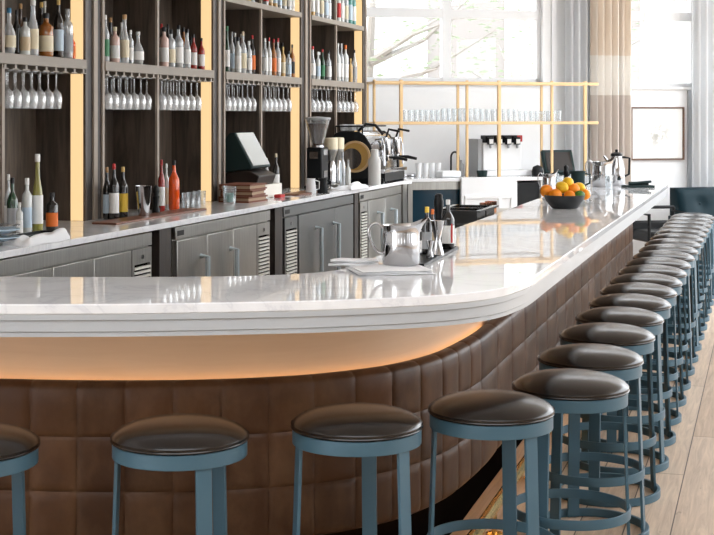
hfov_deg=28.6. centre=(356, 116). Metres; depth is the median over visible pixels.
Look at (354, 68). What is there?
bottle
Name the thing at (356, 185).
towel
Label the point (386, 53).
street tree
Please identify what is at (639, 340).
bar stool
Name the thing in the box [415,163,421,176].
paper cup
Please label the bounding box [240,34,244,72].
bottle
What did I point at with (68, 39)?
bottle
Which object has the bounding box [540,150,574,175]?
terminal
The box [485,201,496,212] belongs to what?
copper cup
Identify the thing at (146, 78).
wine glass
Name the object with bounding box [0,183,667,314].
countertop
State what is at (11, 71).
wine glass
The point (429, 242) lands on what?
jigger
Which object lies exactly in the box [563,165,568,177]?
pepper grinder
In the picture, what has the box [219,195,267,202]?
book
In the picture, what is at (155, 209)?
pepper grinder
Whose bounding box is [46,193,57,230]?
bottle
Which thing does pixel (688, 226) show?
bar stool
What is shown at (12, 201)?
bottle
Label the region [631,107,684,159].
framed picture
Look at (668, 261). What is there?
bar stool
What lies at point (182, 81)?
wine glass
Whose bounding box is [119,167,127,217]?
bottle
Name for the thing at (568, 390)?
bar stool
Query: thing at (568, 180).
lemon
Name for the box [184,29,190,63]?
bottle
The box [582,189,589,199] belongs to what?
orange
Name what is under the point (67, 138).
shelf
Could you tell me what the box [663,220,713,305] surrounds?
bar stool
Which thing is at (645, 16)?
window
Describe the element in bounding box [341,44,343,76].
bottle
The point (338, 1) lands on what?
bottle
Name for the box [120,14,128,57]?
bottle
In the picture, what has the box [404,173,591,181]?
countertop
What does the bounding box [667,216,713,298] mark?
bar stool
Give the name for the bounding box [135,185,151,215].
cocktail shaker
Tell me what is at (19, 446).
bar stool
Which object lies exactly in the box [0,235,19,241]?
plate
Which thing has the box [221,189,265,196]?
book
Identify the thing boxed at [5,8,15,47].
bottle
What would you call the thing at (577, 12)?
sheer curtain
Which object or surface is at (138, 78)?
wine glass
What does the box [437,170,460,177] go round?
tub
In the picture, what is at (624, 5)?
curtain
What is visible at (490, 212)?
bin
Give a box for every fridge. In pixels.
[0,232,151,276]
[171,210,269,276]
[282,194,352,274]
[358,185,400,257]
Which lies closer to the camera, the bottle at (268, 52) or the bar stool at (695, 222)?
the bottle at (268, 52)
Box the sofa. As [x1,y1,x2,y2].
[668,187,713,260]
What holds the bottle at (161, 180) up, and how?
on the counter at (80, 232)
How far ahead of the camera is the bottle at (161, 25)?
10.08 m
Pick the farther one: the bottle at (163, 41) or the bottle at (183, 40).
the bottle at (183, 40)
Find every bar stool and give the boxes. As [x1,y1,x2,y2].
[0,422,40,534]
[110,413,248,534]
[290,402,423,534]
[427,389,554,534]
[512,368,630,534]
[537,343,648,534]
[559,322,660,507]
[575,306,668,474]
[589,293,675,448]
[600,282,681,426]
[610,273,686,407]
[618,264,690,391]
[626,257,694,376]
[632,250,697,363]
[639,244,701,351]
[645,238,704,340]
[650,233,706,330]
[655,228,709,321]
[659,224,711,313]
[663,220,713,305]
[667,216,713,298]
[670,213,713,291]
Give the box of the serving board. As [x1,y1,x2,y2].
[284,190,316,195]
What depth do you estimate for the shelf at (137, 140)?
9.97 m
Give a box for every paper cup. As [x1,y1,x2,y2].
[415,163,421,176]
[422,163,428,176]
[429,163,434,176]
[435,163,440,176]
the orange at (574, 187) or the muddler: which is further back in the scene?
the orange at (574, 187)
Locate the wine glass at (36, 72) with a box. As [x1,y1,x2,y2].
[33,72,45,106]
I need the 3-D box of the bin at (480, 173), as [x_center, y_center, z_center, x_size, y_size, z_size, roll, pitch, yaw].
[1.331,0.605,14.905,0.120,0.070,0.118,0,0,0]
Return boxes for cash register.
[225,132,281,197]
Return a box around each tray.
[16,230,52,236]
[381,166,406,173]
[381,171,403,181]
[404,173,415,176]
[419,246,457,266]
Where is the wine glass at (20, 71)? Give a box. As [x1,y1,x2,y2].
[17,71,29,107]
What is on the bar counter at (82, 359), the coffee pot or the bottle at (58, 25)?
the coffee pot
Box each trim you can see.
[551,0,556,149]
[687,91,691,186]
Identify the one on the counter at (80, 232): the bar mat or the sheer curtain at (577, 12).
the bar mat
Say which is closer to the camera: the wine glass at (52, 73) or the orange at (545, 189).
the wine glass at (52, 73)
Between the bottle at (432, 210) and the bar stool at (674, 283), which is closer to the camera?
the bottle at (432, 210)
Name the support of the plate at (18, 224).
on the plate at (8, 230)
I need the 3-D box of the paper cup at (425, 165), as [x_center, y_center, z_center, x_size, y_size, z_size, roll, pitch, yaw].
[0.731,0.565,14.930,0.067,0.150,0.066,0,0,0]
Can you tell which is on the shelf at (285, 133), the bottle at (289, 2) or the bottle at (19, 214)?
the bottle at (289, 2)
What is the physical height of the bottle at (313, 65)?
0.310 m
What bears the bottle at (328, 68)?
on the shelf at (325, 32)
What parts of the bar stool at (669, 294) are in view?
seat, leg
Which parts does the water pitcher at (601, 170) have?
handle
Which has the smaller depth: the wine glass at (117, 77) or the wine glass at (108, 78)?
the wine glass at (117, 77)
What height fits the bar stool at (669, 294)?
0.770 m
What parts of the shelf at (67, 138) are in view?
panel, shelf, panel, light panel, post, post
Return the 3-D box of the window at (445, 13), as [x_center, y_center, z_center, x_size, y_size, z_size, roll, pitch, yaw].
[0.942,-1.195,15.706,2.521,1.670,0.200,0,0,-17]
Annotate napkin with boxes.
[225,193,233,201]
[328,258,377,266]
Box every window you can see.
[367,0,540,81]
[631,0,691,89]
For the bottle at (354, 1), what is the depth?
14.42 m
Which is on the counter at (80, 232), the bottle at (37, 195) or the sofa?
the bottle at (37, 195)
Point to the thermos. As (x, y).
(374, 162)
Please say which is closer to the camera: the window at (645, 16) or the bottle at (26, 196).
the bottle at (26, 196)
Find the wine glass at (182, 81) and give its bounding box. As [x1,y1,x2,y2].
[180,81,189,107]
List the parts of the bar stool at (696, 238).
seat, leg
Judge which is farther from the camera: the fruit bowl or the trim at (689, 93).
the trim at (689, 93)
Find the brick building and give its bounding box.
[367,0,687,82]
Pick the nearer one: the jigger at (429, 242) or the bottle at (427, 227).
the jigger at (429, 242)
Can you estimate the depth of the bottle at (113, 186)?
8.70 m
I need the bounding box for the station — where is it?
[420,208,510,240]
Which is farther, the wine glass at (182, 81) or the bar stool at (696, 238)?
the bar stool at (696, 238)
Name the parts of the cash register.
drawer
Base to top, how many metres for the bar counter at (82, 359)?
1.120 m
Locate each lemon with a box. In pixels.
[555,181,568,193]
[563,177,573,185]
[575,182,584,190]
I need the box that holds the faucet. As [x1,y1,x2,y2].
[450,151,459,169]
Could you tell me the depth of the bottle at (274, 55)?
12.08 m
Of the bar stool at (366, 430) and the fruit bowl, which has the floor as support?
the bar stool at (366, 430)
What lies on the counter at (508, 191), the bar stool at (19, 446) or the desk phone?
the desk phone
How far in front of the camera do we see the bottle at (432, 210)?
6.13 m
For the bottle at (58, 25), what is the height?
0.355 m
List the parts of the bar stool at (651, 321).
leg, leg, seat, leg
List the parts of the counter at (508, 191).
cooler frame, cooler glass, cabinet moulding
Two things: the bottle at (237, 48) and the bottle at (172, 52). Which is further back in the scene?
the bottle at (237, 48)
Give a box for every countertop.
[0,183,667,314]
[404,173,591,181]
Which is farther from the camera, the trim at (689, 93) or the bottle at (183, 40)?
the trim at (689, 93)
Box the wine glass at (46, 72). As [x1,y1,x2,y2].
[42,72,53,106]
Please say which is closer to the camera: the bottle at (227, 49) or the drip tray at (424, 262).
the drip tray at (424, 262)
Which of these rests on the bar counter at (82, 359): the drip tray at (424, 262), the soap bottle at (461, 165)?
the drip tray at (424, 262)
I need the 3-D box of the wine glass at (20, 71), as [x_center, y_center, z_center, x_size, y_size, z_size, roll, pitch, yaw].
[-1.910,-0.157,8.023,0.074,0.215,0.073,0,0,0]
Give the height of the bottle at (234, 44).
0.336 m
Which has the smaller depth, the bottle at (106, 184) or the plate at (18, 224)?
the plate at (18, 224)
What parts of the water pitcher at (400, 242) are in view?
handle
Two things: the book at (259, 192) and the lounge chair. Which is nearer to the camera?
the book at (259, 192)
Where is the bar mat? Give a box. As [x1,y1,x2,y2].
[92,208,206,224]
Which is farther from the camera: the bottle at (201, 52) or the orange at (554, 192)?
the bottle at (201, 52)
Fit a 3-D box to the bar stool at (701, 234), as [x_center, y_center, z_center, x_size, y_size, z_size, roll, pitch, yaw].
[2.751,1.334,11.900,0.479,0.770,0.479,0,0,5]
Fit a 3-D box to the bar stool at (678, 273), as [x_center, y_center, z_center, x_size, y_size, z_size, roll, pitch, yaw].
[1.891,1.334,8.960,0.479,0.770,0.479,0,0,-40]
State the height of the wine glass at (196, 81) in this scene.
0.215 m
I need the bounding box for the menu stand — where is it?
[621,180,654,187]
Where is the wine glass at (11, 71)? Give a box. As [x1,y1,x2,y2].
[8,71,20,107]
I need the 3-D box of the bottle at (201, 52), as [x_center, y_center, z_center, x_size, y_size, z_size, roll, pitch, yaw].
[-1.173,-0.475,10.561,0.052,0.241,0.051,0,0,5]
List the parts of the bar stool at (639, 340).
leg, seat, leg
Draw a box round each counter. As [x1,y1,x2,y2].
[0,180,411,276]
[0,183,667,534]
[404,173,591,229]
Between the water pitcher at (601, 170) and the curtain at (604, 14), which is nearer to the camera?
the water pitcher at (601, 170)
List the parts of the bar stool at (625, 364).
leg, leg, seat, leg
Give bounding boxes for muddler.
[434,194,443,219]
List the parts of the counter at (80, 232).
divider post, divider post, divider post, post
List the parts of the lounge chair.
seat, arm frame, backrest, arm frame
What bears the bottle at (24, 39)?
on the shelf at (67, 138)
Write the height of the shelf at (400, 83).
1.030 m
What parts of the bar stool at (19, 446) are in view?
leg, seat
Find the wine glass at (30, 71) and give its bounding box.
[25,71,37,107]
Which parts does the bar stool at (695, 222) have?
seat, leg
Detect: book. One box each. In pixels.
[219,182,266,190]
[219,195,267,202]
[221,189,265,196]
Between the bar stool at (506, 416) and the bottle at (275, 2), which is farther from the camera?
the bottle at (275, 2)
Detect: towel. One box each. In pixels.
[3,228,69,246]
[328,181,368,189]
[345,264,435,275]
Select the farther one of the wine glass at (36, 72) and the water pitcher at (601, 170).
the water pitcher at (601, 170)
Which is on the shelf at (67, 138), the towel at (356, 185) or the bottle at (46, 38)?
the bottle at (46, 38)
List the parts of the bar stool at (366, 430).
leg, seat, leg, leg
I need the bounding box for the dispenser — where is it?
[469,135,531,175]
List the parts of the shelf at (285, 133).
shelf, shelf, panel, panel, light panel, post, post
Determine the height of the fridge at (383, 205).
0.933 m
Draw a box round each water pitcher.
[367,217,427,265]
[537,169,558,188]
[585,157,615,186]
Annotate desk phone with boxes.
[532,165,542,175]
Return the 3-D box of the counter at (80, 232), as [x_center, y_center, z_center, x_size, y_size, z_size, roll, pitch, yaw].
[-1.207,1.180,9.896,1.009,1.080,9.320,0,0,16]
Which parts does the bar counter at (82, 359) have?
die panel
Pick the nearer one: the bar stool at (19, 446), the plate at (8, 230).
the bar stool at (19, 446)
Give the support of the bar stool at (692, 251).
on the floor
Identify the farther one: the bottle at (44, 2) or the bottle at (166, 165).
the bottle at (166, 165)
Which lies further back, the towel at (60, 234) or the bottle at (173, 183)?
the bottle at (173, 183)
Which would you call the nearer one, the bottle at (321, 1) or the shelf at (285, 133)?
the shelf at (285, 133)
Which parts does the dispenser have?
panel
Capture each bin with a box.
[434,207,489,227]
[450,204,498,216]
[476,170,486,176]
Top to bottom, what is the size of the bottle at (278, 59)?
0.332 m
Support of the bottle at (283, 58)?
on the shelf at (285, 133)
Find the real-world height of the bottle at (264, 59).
0.314 m
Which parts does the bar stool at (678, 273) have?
seat, leg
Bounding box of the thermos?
[368,149,380,184]
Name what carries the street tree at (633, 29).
on the ground
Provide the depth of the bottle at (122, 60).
9.46 m
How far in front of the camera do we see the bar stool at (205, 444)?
4.26 m
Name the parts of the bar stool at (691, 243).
leg, seat, leg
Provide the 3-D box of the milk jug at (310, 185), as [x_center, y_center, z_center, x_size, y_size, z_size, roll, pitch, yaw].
[-0.378,0.578,11.718,0.107,0.125,0.090,0,0,35]
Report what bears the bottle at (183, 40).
on the shelf at (137, 140)
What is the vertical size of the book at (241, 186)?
0.044 m
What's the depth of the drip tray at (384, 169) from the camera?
13.77 m
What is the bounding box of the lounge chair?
[633,205,688,241]
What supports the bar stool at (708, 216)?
on the floor
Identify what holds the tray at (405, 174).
on the counter at (508, 191)
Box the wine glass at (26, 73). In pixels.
[24,73,36,108]
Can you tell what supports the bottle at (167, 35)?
on the shelf at (137, 140)
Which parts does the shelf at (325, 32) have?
shelf, shelf, panel, light panel, post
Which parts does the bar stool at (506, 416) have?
leg, seat, leg, leg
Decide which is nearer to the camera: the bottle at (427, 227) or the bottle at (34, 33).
the bottle at (427, 227)
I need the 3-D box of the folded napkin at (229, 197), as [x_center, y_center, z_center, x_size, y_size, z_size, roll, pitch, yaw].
[-0.940,0.593,10.324,0.050,0.070,0.060,0,0,-29]
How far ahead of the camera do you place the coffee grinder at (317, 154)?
12.46 m
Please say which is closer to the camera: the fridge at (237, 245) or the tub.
the fridge at (237, 245)
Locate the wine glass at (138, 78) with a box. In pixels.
[135,78,145,109]
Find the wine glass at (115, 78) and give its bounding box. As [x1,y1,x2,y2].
[113,78,123,109]
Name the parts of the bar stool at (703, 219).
seat, leg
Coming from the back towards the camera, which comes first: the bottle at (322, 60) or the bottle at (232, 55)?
the bottle at (322, 60)
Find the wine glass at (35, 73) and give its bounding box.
[33,73,44,108]
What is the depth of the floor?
6.70 m
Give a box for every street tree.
[367,0,533,77]
[427,0,669,79]
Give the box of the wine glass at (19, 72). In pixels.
[16,72,28,108]
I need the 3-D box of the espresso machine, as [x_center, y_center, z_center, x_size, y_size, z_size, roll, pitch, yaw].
[0.215,0.347,13.801,0.691,0.583,0.970,0,0,16]
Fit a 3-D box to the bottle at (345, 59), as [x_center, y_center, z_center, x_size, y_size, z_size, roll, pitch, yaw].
[-0.116,-0.542,14.174,0.063,0.375,0.062,0,0,19]
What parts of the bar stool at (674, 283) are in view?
leg, seat, leg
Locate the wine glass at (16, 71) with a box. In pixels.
[9,70,21,107]
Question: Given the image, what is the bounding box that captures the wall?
[369,0,691,251]
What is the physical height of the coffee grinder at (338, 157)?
0.452 m
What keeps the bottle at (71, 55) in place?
on the shelf at (67, 138)
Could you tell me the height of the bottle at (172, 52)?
0.272 m
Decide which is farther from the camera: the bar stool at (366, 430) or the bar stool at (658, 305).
the bar stool at (658, 305)
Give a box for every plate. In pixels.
[0,224,19,229]
[0,227,19,233]
[0,232,19,237]
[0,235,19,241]
[342,148,361,168]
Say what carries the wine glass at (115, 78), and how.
hanging from the shelf at (137, 140)
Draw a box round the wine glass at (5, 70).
[5,70,13,107]
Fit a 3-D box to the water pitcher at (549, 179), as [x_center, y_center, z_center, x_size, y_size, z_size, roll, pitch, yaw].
[1.444,0.498,10.569,0.144,0.204,0.102,0,0,22]
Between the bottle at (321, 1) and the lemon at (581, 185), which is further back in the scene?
the bottle at (321, 1)
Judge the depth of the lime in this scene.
9.14 m
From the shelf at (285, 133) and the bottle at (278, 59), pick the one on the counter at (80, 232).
the shelf at (285, 133)
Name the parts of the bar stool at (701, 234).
seat, leg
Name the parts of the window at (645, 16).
sill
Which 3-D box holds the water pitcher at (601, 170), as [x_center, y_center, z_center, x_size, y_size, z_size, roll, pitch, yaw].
[2.108,0.471,12.079,0.246,0.258,0.172,0,0,-44]
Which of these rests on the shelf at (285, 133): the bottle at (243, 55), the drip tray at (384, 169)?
the bottle at (243, 55)
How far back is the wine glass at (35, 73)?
8.42 m
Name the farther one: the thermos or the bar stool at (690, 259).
the thermos
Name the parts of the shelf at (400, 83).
rail, rail, rail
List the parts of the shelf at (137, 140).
panel, shelf, panel, light panel, post, post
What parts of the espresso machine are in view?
panel, cup rail, lever, portafilter handle, lever, portafilter handle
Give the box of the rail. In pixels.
[467,414,564,534]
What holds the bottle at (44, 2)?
on the shelf at (67, 138)
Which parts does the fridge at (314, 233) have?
vent panel, door, panel, handle, handle, door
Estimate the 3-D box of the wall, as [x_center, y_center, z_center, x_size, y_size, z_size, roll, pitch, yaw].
[3.884,-0.280,16.658,9.482,4.000,0.220,0,0,-17]
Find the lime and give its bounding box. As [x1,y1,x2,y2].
[575,191,584,197]
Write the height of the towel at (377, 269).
0.018 m
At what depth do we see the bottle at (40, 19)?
8.41 m
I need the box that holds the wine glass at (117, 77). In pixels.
[115,77,125,106]
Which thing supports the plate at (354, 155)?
attached to the espresso machine
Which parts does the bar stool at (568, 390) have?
leg, seat, leg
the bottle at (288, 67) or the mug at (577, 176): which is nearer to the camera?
the mug at (577, 176)
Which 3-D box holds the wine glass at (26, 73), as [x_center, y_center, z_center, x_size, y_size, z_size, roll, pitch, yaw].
[-1.941,-0.157,8.326,0.074,0.215,0.073,0,0,0]
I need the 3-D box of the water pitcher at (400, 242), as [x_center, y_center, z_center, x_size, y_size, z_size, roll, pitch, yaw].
[0.166,0.488,5.530,0.214,0.186,0.150,0,0,24]
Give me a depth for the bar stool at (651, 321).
6.83 m
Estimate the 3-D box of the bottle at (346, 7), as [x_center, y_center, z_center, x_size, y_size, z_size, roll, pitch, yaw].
[-0.112,-1.134,14.191,0.053,0.385,0.052,0,0,30]
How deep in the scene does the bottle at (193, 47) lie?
10.39 m
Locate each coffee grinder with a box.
[304,116,332,188]
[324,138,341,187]
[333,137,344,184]
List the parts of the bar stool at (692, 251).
seat, leg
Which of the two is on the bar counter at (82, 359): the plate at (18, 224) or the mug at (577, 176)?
the mug at (577, 176)
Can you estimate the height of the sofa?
0.920 m
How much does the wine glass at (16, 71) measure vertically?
0.215 m
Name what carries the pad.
on the counter at (80, 232)
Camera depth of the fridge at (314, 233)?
11.33 m
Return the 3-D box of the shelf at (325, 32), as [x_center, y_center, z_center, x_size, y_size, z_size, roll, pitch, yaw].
[-0.327,-0.820,13.827,0.370,2.920,1.933,0,0,16]
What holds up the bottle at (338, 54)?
on the shelf at (325, 32)
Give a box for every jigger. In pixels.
[426,240,433,258]
[431,220,443,255]
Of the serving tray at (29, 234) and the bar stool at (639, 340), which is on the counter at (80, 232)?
the serving tray at (29, 234)
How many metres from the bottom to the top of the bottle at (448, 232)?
0.222 m
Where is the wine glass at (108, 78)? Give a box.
[106,78,116,106]
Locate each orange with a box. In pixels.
[540,184,552,196]
[549,188,561,195]
[563,190,574,195]
[568,183,579,192]
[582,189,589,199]
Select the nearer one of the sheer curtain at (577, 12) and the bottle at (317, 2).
the bottle at (317, 2)
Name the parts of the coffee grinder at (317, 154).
plate, hopper lid, plate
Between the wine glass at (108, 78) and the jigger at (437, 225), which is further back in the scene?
the wine glass at (108, 78)
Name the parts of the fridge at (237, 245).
door, handle, door, panel, handle, door, vent panel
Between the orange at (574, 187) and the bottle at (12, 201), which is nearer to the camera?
the bottle at (12, 201)
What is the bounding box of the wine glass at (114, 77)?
[108,76,118,108]
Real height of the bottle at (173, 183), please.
0.343 m
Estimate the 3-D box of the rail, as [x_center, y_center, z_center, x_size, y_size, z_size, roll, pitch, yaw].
[0.935,1.651,8.053,2.350,0.138,9.266,0,0,34]
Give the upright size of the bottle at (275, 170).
0.335 m
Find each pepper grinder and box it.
[152,185,159,212]
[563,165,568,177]
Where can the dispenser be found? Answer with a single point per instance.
(483, 151)
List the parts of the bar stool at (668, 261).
seat, leg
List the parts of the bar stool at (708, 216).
seat, leg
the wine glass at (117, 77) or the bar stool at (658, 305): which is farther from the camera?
the wine glass at (117, 77)
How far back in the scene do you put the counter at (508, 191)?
14.72 m
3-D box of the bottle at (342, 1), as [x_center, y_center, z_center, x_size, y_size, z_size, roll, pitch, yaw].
[-0.151,-1.152,14.057,0.052,0.422,0.052,0,0,11]
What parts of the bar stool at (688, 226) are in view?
seat, leg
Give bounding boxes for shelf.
[0,0,100,226]
[101,0,222,217]
[223,0,308,187]
[309,0,366,146]
[367,80,598,176]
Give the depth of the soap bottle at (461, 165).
15.30 m
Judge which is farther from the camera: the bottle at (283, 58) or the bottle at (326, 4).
the bottle at (326, 4)
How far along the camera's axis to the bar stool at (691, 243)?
10.85 m
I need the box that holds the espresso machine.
[332,123,416,183]
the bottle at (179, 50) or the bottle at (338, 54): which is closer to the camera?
the bottle at (179, 50)
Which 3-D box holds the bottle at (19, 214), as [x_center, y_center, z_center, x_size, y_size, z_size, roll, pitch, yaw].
[-1.808,0.549,7.499,0.038,0.182,0.038,0,0,16]
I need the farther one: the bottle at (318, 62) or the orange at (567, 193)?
the bottle at (318, 62)
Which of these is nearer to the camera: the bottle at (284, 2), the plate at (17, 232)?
the plate at (17, 232)
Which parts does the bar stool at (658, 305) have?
leg, seat, leg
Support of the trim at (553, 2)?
attached to the wall
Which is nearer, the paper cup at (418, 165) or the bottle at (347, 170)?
the bottle at (347, 170)
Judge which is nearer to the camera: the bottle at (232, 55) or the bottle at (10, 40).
the bottle at (10, 40)
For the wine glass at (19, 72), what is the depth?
8.22 m
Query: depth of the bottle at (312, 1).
13.12 m
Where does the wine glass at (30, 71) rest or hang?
hanging from the shelf at (67, 138)
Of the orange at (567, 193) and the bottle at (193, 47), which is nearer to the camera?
the orange at (567, 193)
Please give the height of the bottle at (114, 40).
0.236 m
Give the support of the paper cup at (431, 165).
on the counter at (508, 191)
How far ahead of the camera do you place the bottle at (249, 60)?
11.51 m
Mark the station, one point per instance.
(498, 209)
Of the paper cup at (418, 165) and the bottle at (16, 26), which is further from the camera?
the paper cup at (418, 165)
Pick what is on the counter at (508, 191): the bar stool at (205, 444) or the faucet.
the faucet
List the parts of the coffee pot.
lid, handle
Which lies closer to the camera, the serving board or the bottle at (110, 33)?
the bottle at (110, 33)
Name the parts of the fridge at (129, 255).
door, door, door, vent panel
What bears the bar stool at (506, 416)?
on the floor
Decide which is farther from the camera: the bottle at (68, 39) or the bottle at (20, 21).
the bottle at (68, 39)
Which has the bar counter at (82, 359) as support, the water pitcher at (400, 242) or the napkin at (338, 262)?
the napkin at (338, 262)
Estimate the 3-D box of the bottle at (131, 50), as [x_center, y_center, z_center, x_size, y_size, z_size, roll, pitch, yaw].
[-1.518,-0.468,9.382,0.042,0.228,0.041,0,0,12]
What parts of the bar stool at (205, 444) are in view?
leg, seat, leg, leg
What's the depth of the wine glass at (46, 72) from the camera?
8.29 m
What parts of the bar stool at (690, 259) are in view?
seat, leg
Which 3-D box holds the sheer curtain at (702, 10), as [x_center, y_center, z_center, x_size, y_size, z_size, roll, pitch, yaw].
[4.117,-0.140,16.451,0.386,3.680,0.108,0,0,-17]
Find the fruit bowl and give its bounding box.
[544,194,584,208]
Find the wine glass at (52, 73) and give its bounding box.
[50,73,61,108]
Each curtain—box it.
[565,0,589,173]
[590,0,618,182]
[619,0,630,183]
[692,0,713,260]
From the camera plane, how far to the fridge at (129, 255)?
7.60 m
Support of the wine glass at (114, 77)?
hanging from the shelf at (137, 140)
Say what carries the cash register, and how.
on the counter at (80, 232)
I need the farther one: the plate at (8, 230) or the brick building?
the brick building
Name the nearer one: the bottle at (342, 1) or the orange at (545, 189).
the orange at (545, 189)
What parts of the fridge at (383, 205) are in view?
vent panel, door, panel, handle, door, handle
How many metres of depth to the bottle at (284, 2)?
12.35 m
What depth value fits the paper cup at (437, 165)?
14.95 m
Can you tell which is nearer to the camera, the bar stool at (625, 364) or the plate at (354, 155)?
the bar stool at (625, 364)
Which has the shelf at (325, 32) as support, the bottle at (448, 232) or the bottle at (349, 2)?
the bottle at (349, 2)
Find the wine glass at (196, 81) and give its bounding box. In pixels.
[192,81,201,107]
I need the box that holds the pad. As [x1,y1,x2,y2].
[274,194,284,197]
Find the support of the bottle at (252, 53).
on the shelf at (285, 133)
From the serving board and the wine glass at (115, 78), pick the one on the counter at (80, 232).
the serving board
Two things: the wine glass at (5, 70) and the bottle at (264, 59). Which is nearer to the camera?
the wine glass at (5, 70)
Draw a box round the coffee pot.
[603,149,630,185]
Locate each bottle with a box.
[4,174,10,226]
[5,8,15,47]
[7,178,17,233]
[12,10,19,53]
[16,202,22,233]
[18,4,22,27]
[19,17,30,54]
[22,178,31,232]
[28,0,38,49]
[32,154,42,231]
[36,2,42,55]
[38,13,53,56]
[43,1,45,12]
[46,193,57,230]
[53,0,63,57]
[64,9,72,52]
[69,33,75,58]
[103,167,109,219]
[105,15,109,56]
[107,18,112,61]
[109,164,118,219]
[110,27,119,61]
[119,22,124,62]
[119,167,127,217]
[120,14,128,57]
[127,30,133,59]
[134,32,143,59]
[158,160,164,211]
[159,24,162,38]
[159,27,168,65]
[165,164,168,209]
[166,24,171,66]
[168,160,179,209]
[169,29,175,65]
[173,25,183,66]
[180,28,186,67]
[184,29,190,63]
[190,34,196,68]
[198,38,204,69]
[225,26,229,71]
[230,32,234,68]
[232,33,236,71]
[235,37,240,72]
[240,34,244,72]
[241,31,246,72]
[246,41,251,69]
[249,35,255,73]
[262,38,267,70]
[266,38,271,74]
[271,39,276,75]
[272,153,279,182]
[273,0,277,6]
[277,38,280,71]
[280,47,285,75]
[281,0,286,7]
[286,0,291,9]
[286,51,291,73]
[289,44,294,76]
[311,0,314,14]
[311,46,315,77]
[315,0,319,16]
[315,52,320,78]
[320,0,323,13]
[320,49,324,79]
[323,0,328,16]
[326,51,331,79]
[337,0,340,20]
[337,43,340,80]
[341,0,344,21]
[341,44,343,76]
[342,45,348,81]
[345,6,348,19]
[345,160,350,184]
[347,0,352,23]
[348,58,352,81]
[353,0,355,24]
[353,50,356,78]
[422,207,431,254]
[431,209,434,239]
[441,199,454,249]
[459,160,463,175]
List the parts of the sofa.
armrest, backrest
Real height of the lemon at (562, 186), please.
0.080 m
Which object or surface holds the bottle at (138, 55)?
on the shelf at (137, 140)
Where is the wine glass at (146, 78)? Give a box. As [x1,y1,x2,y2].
[141,78,151,109]
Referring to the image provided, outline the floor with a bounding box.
[450,264,713,534]
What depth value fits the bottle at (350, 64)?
14.33 m
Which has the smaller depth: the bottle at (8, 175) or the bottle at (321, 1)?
the bottle at (8, 175)

